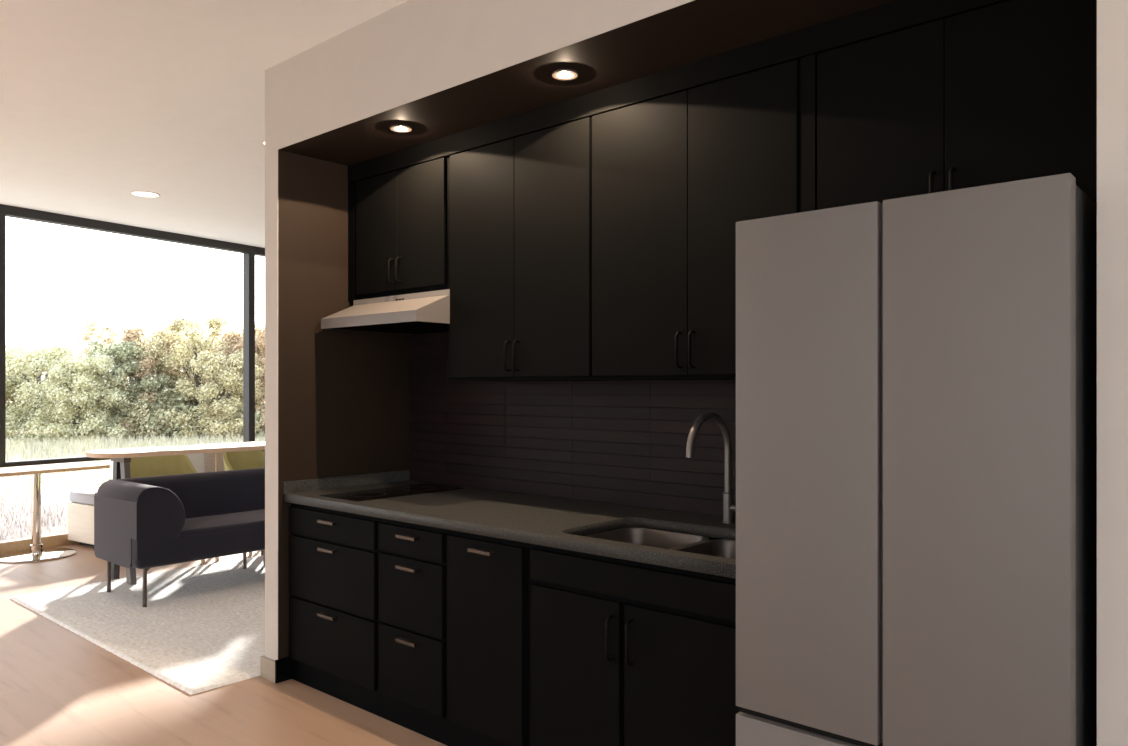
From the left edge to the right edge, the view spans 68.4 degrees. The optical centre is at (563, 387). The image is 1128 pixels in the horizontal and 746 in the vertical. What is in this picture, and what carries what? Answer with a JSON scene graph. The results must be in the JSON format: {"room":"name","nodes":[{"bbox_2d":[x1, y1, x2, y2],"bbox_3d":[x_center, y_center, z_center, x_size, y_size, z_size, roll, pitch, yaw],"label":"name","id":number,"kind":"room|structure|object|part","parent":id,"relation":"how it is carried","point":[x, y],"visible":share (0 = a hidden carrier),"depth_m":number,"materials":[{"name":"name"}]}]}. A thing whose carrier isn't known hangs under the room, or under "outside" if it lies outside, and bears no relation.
{"room":"kitchen","nodes":[
{"label":"kitchen","id":0,"kind":"room"},
{"bbox_2d":[0,0,407,247],"bbox_3d":[-0.784,-1.670,3.681,12.826,0.200,13.658,0,0,41],"label":"ceiling","id":1,"kind":"structure","parent":0,"point":[102,102],"depth_m":4.54,"materials":[{"name":"paint"}]},
{"bbox_2d":[130,191,159,197],"bbox_3d":[-3.396,-1.567,6.736,0.216,0.006,0.216,0,0,41],"label":"recessed light","id":2,"kind":"object","parent":1,"relation":"in","point":[148,194],"visible":1,"depth_m":6.74,"materials":[{"name":"white"}]},
{"bbox_2d":[0,543,446,745],"bbox_3d":[-0.719,1.555,3.755,12.826,0.250,13.460,0,0,41],"label":"floor","id":3,"kind":"structure","parent":0,"point":[58,687],"depth_m":3.77,"materials":[{"name":"brown wood"}]},
{"bbox_2d":[0,462,109,562],"bbox_3d":[-4.487,1.055,7.027,0.584,0.750,1.080,0,0,33],"label":"pedestal table","id":4,"kind":"object","parent":3,"relation":"on","point":[36,553],"visible":1,"depth_m":7.01,"materials":[{"name":"silver wood"}]},
{"bbox_2d":[68,489,97,546],"bbox_3d":[-3.526,1.189,8.523,0.608,0.482,2.705,0,0,33],"label":"window bench","id":5,"kind":"object","parent":3,"relation":"on","point":[81,504],"visible":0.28,"depth_m":7.43,"materials":[{"name":"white wood"}]},
{"bbox_2d":[186,453,204,472],"bbox_3d":[-3.709,0.777,8.180,0.154,0.338,0.360,0,0,33],"label":"cushion","id":6,"kind":"object","parent":5,"relation":"on","point":[197,460],"visible":0.22,"depth_m":8.20,"materials":[{"name":"beige fabric"}]},
{"bbox_2d":[203,452,224,471],"bbox_3d":[-3.615,0.777,8.619,0.154,0.338,0.420,0,0,33],"label":"cushion","id":7,"kind":"object","parent":5,"relation":"on","point":[209,458],"visible":0.27,"depth_m":8.51,"materials":[{"name":"beige fabric"}]},
{"bbox_2d":[10,555,264,694],"bbox_3d":[-1.647,1.418,5.998,2.690,0.021,3.341,0,0,41],"label":"rug","id":8,"kind":"object","parent":3,"relation":"on","point":[200,628],"visible":0.34,"depth_m":5.08,"materials":[{"name":"grey carpet"}]},
{"bbox_2d":[86,441,264,584],"bbox_3d":[-2.886,0.950,6.584,0.518,0.960,1.605,0,0,41],"label":"console table","id":9,"kind":"object","parent":8,"relation":"on","point":[121,458],"visible":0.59,"depth_m":6.17,"materials":[{"name":"brown wood"}]},
{"bbox_3d":[-3.323,0.967,6.166,0.128,0.926,0.040,0,0,41],"label":"leg","id":10,"kind":"part","parent":9,"relation":"part of","materials":[{"name":"silver metal"}]},
{"bbox_3d":[-3.263,0.524,6.113,0.240,0.042,0.048,0,0,41],"label":"cross rail","id":11,"kind":"part","parent":9,"relation":"part of","materials":[{"name":"silver metal"}]},
{"bbox_3d":[-3.162,0.959,6.025,0.199,0.910,0.040,0,0,41],"label":"leg","id":12,"kind":"part","parent":9,"relation":"part of","materials":[{"name":"black paint"}]},
{"bbox_3d":[-2.857,0.967,6.840,0.022,0.926,0.022,0,0,41],"label":"post","id":13,"kind":"part","parent":9,"relation":"part of","materials":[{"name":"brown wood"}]},
{"bbox_2d":[94,468,264,606],"bbox_3d":[-2.178,1.026,6.424,0.708,0.776,2.437,0,0,41],"label":"sofa","id":14,"kind":"object","parent":8,"relation":"on","point":[144,523],"visible":0.49,"depth_m":5.64,"materials":[{"name":"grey fabric"}]},
{"bbox_3d":[-3.135,1.284,5.745,0.026,0.259,0.046,0,0,41],"label":"leg","id":15,"kind":"part","parent":14,"relation":"part of","materials":[{"name":"metal"}]},
{"bbox_3d":[-2.961,0.949,5.529,0.708,0.438,0.061,0,0,41],"label":"panel","id":16,"kind":"part","parent":14,"relation":"part of","materials":[{"name":"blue fabric"}]},
{"bbox_3d":[-2.876,0.872,5.625,0.708,0.457,0.310,0,0,41],"label":"arm","id":17,"kind":"part","parent":14,"relation":"part of","materials":[{"name":"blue fabric"}]},
{"bbox_3d":[-2.692,1.284,5.358,0.026,0.259,0.046,0,0,41],"label":"leg","id":18,"kind":"part","parent":14,"relation":"part of","materials":[{"name":"metal"}]},
{"bbox_3d":[-2.375,0.903,6.596,0.185,0.530,2.205,0,0,41],"label":"backrest","id":19,"kind":"part","parent":14,"relation":"part of","materials":[{"name":"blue fabric"}]},
{"bbox_3d":[-2.171,1.068,6.418,0.687,0.200,2.427,0,0,41],"label":"seat","id":20,"kind":"part","parent":14,"relation":"part of","materials":[{"name":"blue fabric"}]},
{"bbox_2d":[179,509,264,535],"bbox_3d":[-2.135,1.011,6.385,0.565,0.118,1.935,0,0,41],"label":"seat cushion","id":21,"kind":"object","parent":14,"relation":"on","point":[230,522],"depth_m":5.89,"materials":[{"name":"grey fabric"}]},
{"bbox_3d":[-2.484,1.284,6.491,0.026,0.259,0.046,0,0,41],"label":"leg","id":22,"kind":"part","parent":14,"relation":"part of","materials":[{"name":"metal"}]},
{"bbox_3d":[-2.371,1.284,6.620,0.026,0.259,0.046,0,0,41],"label":"leg","id":23,"kind":"part","parent":14,"relation":"part of","materials":[{"name":"metal"}]},
{"bbox_2d":[130,454,204,562],"bbox_3d":[-3.290,0.981,6.768,0.558,0.902,0.584,0,0,41],"label":"chair","id":24,"kind":"object","parent":3,"relation":"on","point":[169,464],"visible":0.12,"depth_m":6.98,"materials":[{"name":"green fabric"}]},
{"bbox_3d":[-3.347,0.730,6.817,0.406,0.400,0.584,0,0,41],"label":"backrest","id":25,"kind":"part","parent":24,"relation":"part of","materials":[{"name":"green fabric"}]},
{"bbox_2d":[223,450,263,554],"bbox_3d":[-2.717,0.981,7.423,0.558,0.902,0.584,0,0,41],"label":"chair","id":26,"kind":"object","parent":3,"relation":"on","point":[235,460],"visible":0.13,"depth_m":7.55,"materials":[{"name":"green fabric"}]},
{"bbox_3d":[-2.774,0.730,7.473,0.406,0.400,0.584,0,0,41],"label":"backrest","id":27,"kind":"part","parent":26,"relation":"part of","materials":[{"name":"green fabric"}]},
{"bbox_2d":[289,503,379,716],"bbox_3d":[-0.848,0.994,4.101,0.719,0.872,0.762,0,0,41],"label":"base cabinet","id":28,"kind":"object","parent":3,"relation":"on","point":[334,621],"visible":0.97,"depth_m":3.80,"materials":[{"name":"black laminate"}]},
{"bbox_3d":[-1.092,1.054,3.822,0.122,0.013,0.022,0,0,41],"label":"handle","id":29,"kind":"part","parent":28,"relation":"part of","materials":[{"name":"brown metal"}]},
{"bbox_3d":[-1.092,0.750,3.822,0.122,0.013,0.022,0,0,41],"label":"handle","id":30,"kind":"part","parent":28,"relation":"part of","materials":[{"name":"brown metal"}]},
{"bbox_3d":[-1.092,0.621,3.822,0.122,0.013,0.022,0,0,41],"label":"handle","id":31,"kind":"part","parent":28,"relation":"part of","materials":[{"name":"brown metal"}]},
{"bbox_3d":[-1.079,1.169,3.838,0.692,0.297,0.019,0,0,41],"label":"drawer","id":32,"kind":"part","parent":28,"relation":"part of","materials":[{"name":"black laminate"}]},
{"bbox_3d":[-1.079,0.865,3.838,0.692,0.290,0.019,0,0,41],"label":"drawer","id":33,"kind":"part","parent":28,"relation":"part of","materials":[{"name":"black laminate"}]},
{"bbox_3d":[-1.079,0.645,3.838,0.692,0.126,0.019,0,0,41],"label":"drawer","id":34,"kind":"part","parent":28,"relation":"part of","materials":[{"name":"black laminate"}]},
{"bbox_2d":[379,518,447,745],"bbox_3d":[-0.408,0.994,3.716,0.448,0.872,0.762,0,0,41],"label":"base cabinet","id":35,"kind":"object","parent":3,"relation":"on","point":[412,557],"visible":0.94,"depth_m":3.42,"materials":[{"name":"black laminate"}]},
{"bbox_3d":[-0.651,1.054,3.436,0.122,0.013,0.022,0,0,41],"label":"handle","id":36,"kind":"part","parent":35,"relation":"part of","materials":[{"name":"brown metal"}]},
{"bbox_3d":[-0.651,0.750,3.436,0.122,0.013,0.022,0,0,41],"label":"handle","id":37,"kind":"part","parent":35,"relation":"part of","materials":[{"name":"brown metal"}]},
{"bbox_3d":[-0.651,0.621,3.436,0.122,0.013,0.022,0,0,41],"label":"handle","id":38,"kind":"part","parent":35,"relation":"part of","materials":[{"name":"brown metal"}]},
{"bbox_3d":[-0.637,1.167,3.452,0.417,0.302,0.019,0,0,41],"label":"drawer","id":39,"kind":"part","parent":35,"relation":"part of","materials":[{"name":"black laminate"}]},
{"bbox_3d":[-0.637,0.858,3.452,0.417,0.292,0.019,0,0,41],"label":"drawer","id":40,"kind":"part","parent":35,"relation":"part of","materials":[{"name":"black laminate"}]},
{"bbox_3d":[-0.637,0.642,3.452,0.417,0.116,0.019,0,0,41],"label":"drawer","id":41,"kind":"part","parent":35,"relation":"part of","materials":[{"name":"black laminate"}]},
{"bbox_2d":[447,530,527,745],"bbox_3d":[-0.073,0.994,3.423,0.440,0.872,0.762,0,0,41],"label":"base cabinet","id":42,"kind":"object","parent":3,"relation":"on","point":[487,577],"visible":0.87,"depth_m":3.14,"materials":[{"name":"black laminate"}]},
{"bbox_3d":[-0.316,0.622,3.144,0.122,0.013,0.022,0,0,41],"label":"handle","id":43,"kind":"part","parent":42,"relation":"part of","materials":[{"name":"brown metal"}]},
{"bbox_2d":[528,543,739,745],"bbox_3d":[0.442,0.994,2.964,0.937,0.872,0.775,0,0,41],"label":"base cabinet","id":44,"kind":"object","parent":3,"relation":"on","point":[621,652],"visible":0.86,"depth_m":2.71,"materials":[{"name":"black laminate"}]},
{"bbox_2d":[283,470,735,578],"bbox_3d":[-0.152,0.508,3.498,2.563,0.096,0.775,0,0,41],"label":"countertop","id":45,"kind":"structure","parent":44,"relation":"on","point":[555,522],"depth_m":3.35,"materials":[{"name":"grey stone"}]},
{"bbox_2d":[320,483,463,501],"bbox_3d":[-0.835,0.513,4.094,0.302,0.004,0.650,0,0,41],"label":"cooktop","id":46,"kind":"object","parent":45,"relation":"in","point":[372,494],"visible":1,"depth_m":4.05,"materials":[{"name":"black glass"}]},
{"bbox_2d":[586,528,735,558],"bbox_3d":[0.410,0.649,2.892,0.800,0.186,0.485,0,0,41],"label":"sink","id":47,"kind":"object","parent":45,"relation":"in","point":[724,548],"visible":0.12,"depth_m":3.17,"materials":[{"name":"metal"}]},
{"bbox_3d":[0.258,0.649,3.025,0.396,0.186,0.485,0,0,41],"label":"bowl","id":48,"kind":"part","parent":47,"relation":"part of","materials":[{"name":"metal"}]},
{"bbox_3d":[0.561,0.649,2.761,0.400,0.186,0.485,0,0,41],"label":"bowl","id":49,"kind":"part","parent":47,"relation":"part of","materials":[{"name":"metal"}]},
{"bbox_2d":[686,412,735,523],"bbox_3d":[0.577,0.303,3.042,0.138,0.426,0.302,0,0,41],"label":"faucet","id":50,"kind":"object","parent":45,"relation":"on","point":[728,507],"visible":0.96,"depth_m":3.15,"materials":[{"name":"silver metal"}]},
{"bbox_3d":[0.538,0.246,3.071,0.027,0.312,0.295,0,0,41],"label":"spout","id":51,"kind":"part","parent":50,"relation":"part of","materials":[{"name":"silver metal"}]},
{"bbox_3d":[0.673,0.454,3.128,0.107,0.030,0.024,0,0,44],"label":"lever","id":52,"kind":"part","parent":50,"relation":"part of","materials":[{"name":"silver metal"}]},
{"bbox_3d":[0.036,1.013,2.863,0.400,0.610,0.019,0,0,41],"label":"door","id":53,"kind":"part","parent":44,"relation":"part of","materials":[{"name":"black laminate"}]},
{"bbox_3d":[0.149,0.825,2.729,0.011,0.151,0.035,0,0,41],"label":"handle","id":54,"kind":"part","parent":44,"relation":"part of","materials":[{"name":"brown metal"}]},
{"bbox_3d":[0.210,0.825,2.676,0.011,0.151,0.035,0,0,41],"label":"handle","id":55,"kind":"part","parent":44,"relation":"part of","materials":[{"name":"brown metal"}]},
{"bbox_3d":[0.374,1.013,2.568,0.456,0.610,0.019,0,0,41],"label":"door","id":56,"kind":"part","parent":44,"relation":"part of","materials":[{"name":"black laminate"}]},
{"bbox_2d":[736,173,1096,745],"bbox_3d":[1.044,0.492,2.308,0.782,1.876,0.874,0,0,41],"label":"refrigerator","id":57,"kind":"object","parent":3,"relation":"on","point":[916,376],"visible":0.99,"depth_m":1.93,"materials":[{"name":"metal"}]},
{"bbox_3d":[0.775,1.127,2.001,0.782,0.496,0.056,0,0,41],"label":"drawer","id":58,"kind":"part","parent":57,"relation":"part of","materials":[{"name":"metal"}]},
{"bbox_3d":[0.624,0.206,2.132,0.382,1.304,0.056,0,0,41],"label":"door","id":59,"kind":"part","parent":57,"relation":"part of","materials":[{"name":"metal"}]},
{"bbox_3d":[0.923,0.206,1.871,0.388,1.304,0.056,0,0,41],"label":"door","id":60,"kind":"part","parent":57,"relation":"part of","materials":[{"name":"metal"}]},
{"bbox_2d":[278,150,409,658],"bbox_3d":[-1.127,-0.070,4.376,0.059,3.000,0.859,0,0,41],"label":"wall","id":61,"kind":"structure","parent":0,"point":[343,395],"depth_m":4.21,"materials":[{"name":"brown paint"}]},
{"bbox_2d":[275,657,291,682],"bbox_3d":[-1.367,1.375,4.048,0.012,0.110,0.084,0,0,41],"label":"baseboard","id":62,"kind":"structure","parent":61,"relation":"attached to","point":[283,666],"depth_m":4.04,"materials":[{"name":"black wood"}]},
{"bbox_2d":[410,334,735,540],"bbox_3d":[0.431,0.138,3.544,3.383,2.585,0.060,0,0,41],"label":"wall","id":63,"kind":"structure","parent":0,"point":[710,538],"depth_m":3.85,"materials":[{"name":"tile"}]},
{"bbox_2d":[321,289,449,334],"bbox_3d":[-0.737,-0.371,4.119,0.748,0.158,0.588,0,0,41],"label":"range hood","id":64,"kind":"object","parent":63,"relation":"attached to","point":[422,312],"visible":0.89,"depth_m":3.92,"materials":[{"name":"metal"}]},
{"bbox_3d":[-0.737,-0.294,4.120,0.740,0.004,0.582,0,0,41],"label":"filter panel","id":65,"kind":"part","parent":64,"relation":"part of","materials":[{"name":"silver metal"}]},
{"bbox_2d":[356,157,448,299],"bbox_3d":[-0.697,-0.757,4.189,0.718,0.610,0.430,0,0,41],"label":"upper cabinet","id":66,"kind":"object","parent":63,"relation":"attached to","point":[402,215],"visible":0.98,"depth_m":4.01,"materials":[{"name":"black laminate"}]},
{"bbox_2d":[348,182,356,300],"bbox_3d":[-1.099,-0.757,4.317,0.056,0.610,0.016,0,0,41],"label":"board","id":67,"kind":"object","parent":66,"relation":"attached to","point":[352,296],"visible":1,"depth_m":4.30,"materials":[{"name":"black wood"}]},
{"bbox_3d":[-0.937,-0.768,4.172,0.342,0.584,0.019,0,0,41],"label":"door","id":68,"kind":"part","parent":66,"relation":"part of","materials":[{"name":"black laminate"}]},
{"bbox_3d":[-0.847,-0.570,4.058,0.011,0.127,0.035,0,0,41],"label":"handle","id":69,"kind":"part","parent":66,"relation":"part of","materials":[{"name":"brown metal"}]},
{"bbox_3d":[-0.803,-0.570,4.019,0.011,0.127,0.035,0,0,41],"label":"handle","id":70,"kind":"part","parent":66,"relation":"part of","materials":[{"name":"brown metal"}]},
{"bbox_3d":[-0.677,-0.768,3.945,0.344,0.584,0.019,0,0,41],"label":"door","id":71,"kind":"part","parent":66,"relation":"part of","materials":[{"name":"black laminate"}]},
{"bbox_2d":[449,117,645,380],"bbox_3d":[-0.102,-0.546,3.669,0.860,1.032,0.430,0,0,41],"label":"upper cabinet","id":72,"kind":"object","parent":63,"relation":"attached to","point":[520,208],"visible":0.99,"depth_m":3.48,"materials":[{"name":"black laminate"}]},
{"bbox_3d":[-0.362,-0.552,3.670,0.410,1.015,0.019,0,0,41],"label":"door","id":73,"kind":"part","parent":72,"relation":"part of","materials":[{"name":"black laminate"}]},
{"bbox_3d":[-0.244,-0.135,3.530,0.011,0.134,0.035,0,0,41],"label":"handle","id":74,"kind":"part","parent":72,"relation":"part of","materials":[{"name":"brown metal"}]},
{"bbox_3d":[-0.205,-0.135,3.496,0.011,0.134,0.035,0,0,41],"label":"handle","id":75,"kind":"part","parent":72,"relation":"part of","materials":[{"name":"brown metal"}]},
{"bbox_3d":[-0.050,-0.552,3.397,0.412,1.015,0.019,0,0,41],"label":"door","id":76,"kind":"part","parent":72,"relation":"part of","materials":[{"name":"black laminate"}]},
{"bbox_2d":[408,332,735,517],"bbox_3d":[0.118,0.107,3.771,2.607,0.814,0.009,0,0,41],"label":"tile backsplash","id":77,"kind":"structure","parent":63,"relation":"attached to","point":[629,395],"depth_m":3.83,"materials":[{"name":"black tile"}]},
{"bbox_2d":[592,60,800,379],"bbox_3d":[0.550,-0.546,3.099,0.870,1.032,0.430,0,0,41],"label":"upper cabinet","id":78,"kind":"object","parent":63,"relation":"attached to","point":[674,175],"visible":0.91,"depth_m":2.96,"materials":[{"name":"black laminate"}]},
{"bbox_3d":[0.280,-0.552,3.108,0.438,1.015,0.019,0,0,41],"label":"door","id":79,"kind":"part","parent":78,"relation":"part of","materials":[{"name":"black laminate"}]},
{"bbox_3d":[0.407,-0.135,2.961,0.011,0.134,0.035,0,0,41],"label":"handle","id":80,"kind":"part","parent":78,"relation":"part of","materials":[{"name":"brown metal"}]},
{"bbox_3d":[0.448,-0.135,2.925,0.011,0.134,0.035,0,0,41],"label":"handle","id":81,"kind":"part","parent":78,"relation":"part of","materials":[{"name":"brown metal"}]},
{"bbox_3d":[0.602,-0.552,2.826,0.414,1.015,0.019,0,0,41],"label":"door","id":82,"kind":"part","parent":78,"relation":"part of","materials":[{"name":"black laminate"}]},
{"bbox_2d":[801,0,1096,211],"bbox_3d":[1.202,-0.766,2.529,0.859,0.592,0.430,0,0,41],"label":"upper cabinet","id":83,"kind":"object","parent":63,"relation":"attached to","point":[1006,91],"visible":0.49,"depth_m":2.37,"materials":[{"name":"black laminate"}]},
{"bbox_3d":[0.786,-0.766,2.668,0.048,0.592,0.015,0,0,41],"label":"filler panel","id":84,"kind":"part","parent":83,"relation":"part of","materials":[{"name":"black laminate"}]},
{"bbox_3d":[0.954,-0.772,2.519,0.380,0.575,0.019,0,0,41],"label":"door","id":85,"kind":"part","parent":83,"relation":"part of","materials":[{"name":"black laminate"}]},
{"bbox_3d":[1.060,-0.562,2.390,0.011,0.126,0.035,0,0,41],"label":"handle","id":86,"kind":"part","parent":83,"relation":"part of","materials":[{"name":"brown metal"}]},
{"bbox_3d":[1.101,-0.562,2.355,0.011,0.126,0.035,0,0,41],"label":"handle","id":87,"kind":"part","parent":83,"relation":"part of","materials":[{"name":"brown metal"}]},
{"bbox_3d":[1.251,-0.772,2.260,0.402,0.575,0.019,0,0,41],"label":"door","id":88,"kind":"part","parent":83,"relation":"part of","materials":[{"name":"black laminate"}]},
{"bbox_2d":[279,0,944,165],"bbox_3d":[0.169,-1.180,3.243,3.383,0.050,0.859,0,0,41],"label":"soffit","id":89,"kind":"object","parent":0,"point":[695,30],"visible":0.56,"depth_m":2.99,"materials":[{"name":"paint"}]},
{"bbox_2d":[390,125,411,132],"bbox_3d":[-0.725,-1.152,3.697,0.097,0.006,0.097,0,0,41],"label":"recessed light","id":90,"kind":"object","parent":89,"relation":"attached to","point":[397,128],"visible":1,"depth_m":3.69,"materials":[{"name":"white glass"}]},
{"bbox_2d":[552,69,577,79],"bbox_3d":[0.004,-1.152,3.060,0.097,0.006,0.097,0,0,41],"label":"recessed light","id":91,"kind":"object","parent":89,"relation":"attached to","point":[561,74],"visible":1,"depth_m":3.06,"materials":[{"name":"white glass"}]},
{"bbox_2d":[348,0,1009,182],"bbox_3d":[0.148,-1.109,3.224,3.360,0.087,0.021,0,0,41],"label":"board","id":92,"kind":"object","parent":89,"relation":"attached to","point":[898,15],"visible":1,"depth_m":2.94,"materials":[{"name":"black laminate"}]},
{"bbox_2d":[265,0,1127,745],"bbox_3d":[1.488,-0.070,2.172,7.018,3.000,0.990,0,0,41],"label":"wall","id":93,"kind":"structure","parent":0,"point":[413,50],"depth_m":2.99,"materials":[{"name":"paint"}]},
{"bbox_2d":[261,655,274,682],"bbox_3d":[-1.120,1.380,4.443,0.137,0.100,1.004,0,0,41],"label":"baseboard","id":94,"kind":"structure","parent":93,"relation":"attached to","point":[267,664],"depth_m":4.07,"materials":[{"name":"beige wood"}]},
{"label":"outside","id":95,"kind":"structure","parent":0,"visible":0},
{"bbox_2d":[0,403,264,539],"bbox_3d":[-33.716,2.980,82.603,140.500,0.100,200.000,0,0,41],"label":"ground","id":96,"kind":"structure","parent":95,"point":[23,476],"depth_m":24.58,"materials":[{"name":"beige plant"}]},
{"bbox_2d":[6,345,47,412],"bbox_3d":[-32.894,0.201,48.835,5.404,5.571,5.462,0,0,28],"label":"tree","id":97,"kind":"object","parent":96,"relation":"on","point":[33,345],"visible":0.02,"depth_m":48.12,"materials":[{"name":"green plant"}]},
{"bbox_2d":[0,496,67,540],"bbox_3d":[-16.122,2.709,15.165,27.668,0.442,9.502,0,0,0],"label":"meadow grass","id":98,"kind":"structure","parent":96,"relation":"on","point":[12,514],"depth_m":17.51,"materials":[{"name":"beige plant"}]},
{"bbox_2d":[6,335,105,437],"bbox_3d":[-30.145,-0.040,47.099,6.908,6.058,7.527,0,0,36],"label":"tree","id":99,"kind":"object","parent":96,"relation":"on","point":[19,385],"visible":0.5,"depth_m":46.06,"materials":[{"name":"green plant"}]},
{"bbox_2d":[10,351,130,441],"bbox_3d":[-26.801,0.467,45.717,5.543,5.041,4.730,0,0,-13],"label":"tree","id":100,"kind":"object","parent":96,"relation":"on","point":[84,387],"visible":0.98,"depth_m":44.94,"materials":[{"name":"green plant"}]},
{"bbox_2d":[71,319,122,370],"bbox_3d":[-28.810,-0.670,51.638,3.617,7.308,3.406,0,0,41],"label":"tree","id":101,"kind":"object","parent":96,"relation":"on","point":[90,323],"visible":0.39,"depth_m":51.15,"materials":[{"name":"green plant"}]},
{"bbox_2d":[64,338,156,436],"bbox_3d":[-26.302,0.042,48.339,4.322,5.888,4.753,0,0,41],"label":"tree","id":102,"kind":"object","parent":96,"relation":"on","point":[122,349],"visible":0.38,"depth_m":47.65,"materials":[{"name":"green plant"}]},
{"bbox_2d":[7,394,264,438],"bbox_3d":[-32.666,1.628,49.749,50.276,2.878,5.815,0,0,0],"label":"undergrowth","id":103,"kind":"object","parent":96,"relation":"on","point":[166,433],"visible":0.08,"depth_m":47.33,"materials":[{"name":"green plant"}]},
{"bbox_2d":[102,325,194,437],"bbox_3d":[-24.939,-0.459,49.982,5.305,6.889,6.626,0,0,-3],"label":"tree","id":104,"kind":"object","parent":96,"relation":"on","point":[131,334],"visible":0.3,"depth_m":48.76,"materials":[{"name":"green plant"}]},
{"bbox_2d":[122,371,197,437],"bbox_3d":[-23.825,1.012,48.732,4.055,3.949,4.076,0,0,24],"label":"tree","id":105,"kind":"object","parent":96,"relation":"on","point":[169,398],"visible":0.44,"depth_m":48.23,"materials":[{"name":"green plant"}]},
{"bbox_2d":[149,327,220,404],"bbox_3d":[-24.106,-0.457,52.907,6.911,6.887,7.549,0,0,3],"label":"tree","id":106,"kind":"object","parent":96,"relation":"on","point":[190,356],"visible":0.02,"depth_m":52.61,"materials":[{"name":"green plant"}]},
{"bbox_2d":[121,309,259,438],"bbox_3d":[-21.940,-0.898,50.021,8.221,7.769,7.286,0,0,-8],"label":"tree","id":107,"kind":"object","parent":96,"relation":"on","point":[195,343],"visible":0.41,"depth_m":48.45,"materials":[{"name":"green plant"}]},
{"bbox_2d":[172,348,264,438],"bbox_3d":[-19.588,0.355,47.949,4.983,5.262,4.485,0,0,5],"label":"tree","id":108,"kind":"object","parent":96,"relation":"on","point":[219,369],"visible":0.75,"depth_m":46.86,"materials":[{"name":"green plant"}]},
{"bbox_2d":[211,322,264,435],"bbox_3d":[-19.312,-0.476,51.303,5.544,6.922,5.696,0,0,-6],"label":"tree","id":109,"kind":"object","parent":96,"relation":"on","point":[231,336],"visible":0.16,"depth_m":49.89,"materials":[{"name":"green plant"}]},
{"bbox_2d":[229,321,264,436],"bbox_3d":[-17.612,-0.496,49.802,5.721,6.962,5.321,0,0,41],"label":"tree","id":110,"kind":"object","parent":96,"relation":"on","point":[259,334],"visible":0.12,"depth_m":48.51,"materials":[{"name":"green plant"}]},
{"bbox_3d":[-2.616,-0.070,10.620,0.172,3.000,0.388,0,0,41],"label":"wall","id":111,"kind":"structure","parent":0,"visible":0},
{"bbox_2d":[0,204,264,554],"bbox_3d":[-5.482,-0.070,6.197,0.122,3.000,10.163,0,0,33],"label":"window","id":112,"kind":"structure","parent":111,"relation":"in","point":[249,252],"depth_m":7.82,"materials":[{"name":"black metal"}]},
{"bbox_3d":[-5.474,1.381,6.190,0.100,0.098,10.160,0,0,33],"label":"sill","id":113,"kind":"part","parent":112,"relation":"part of","materials":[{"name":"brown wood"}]}
]}

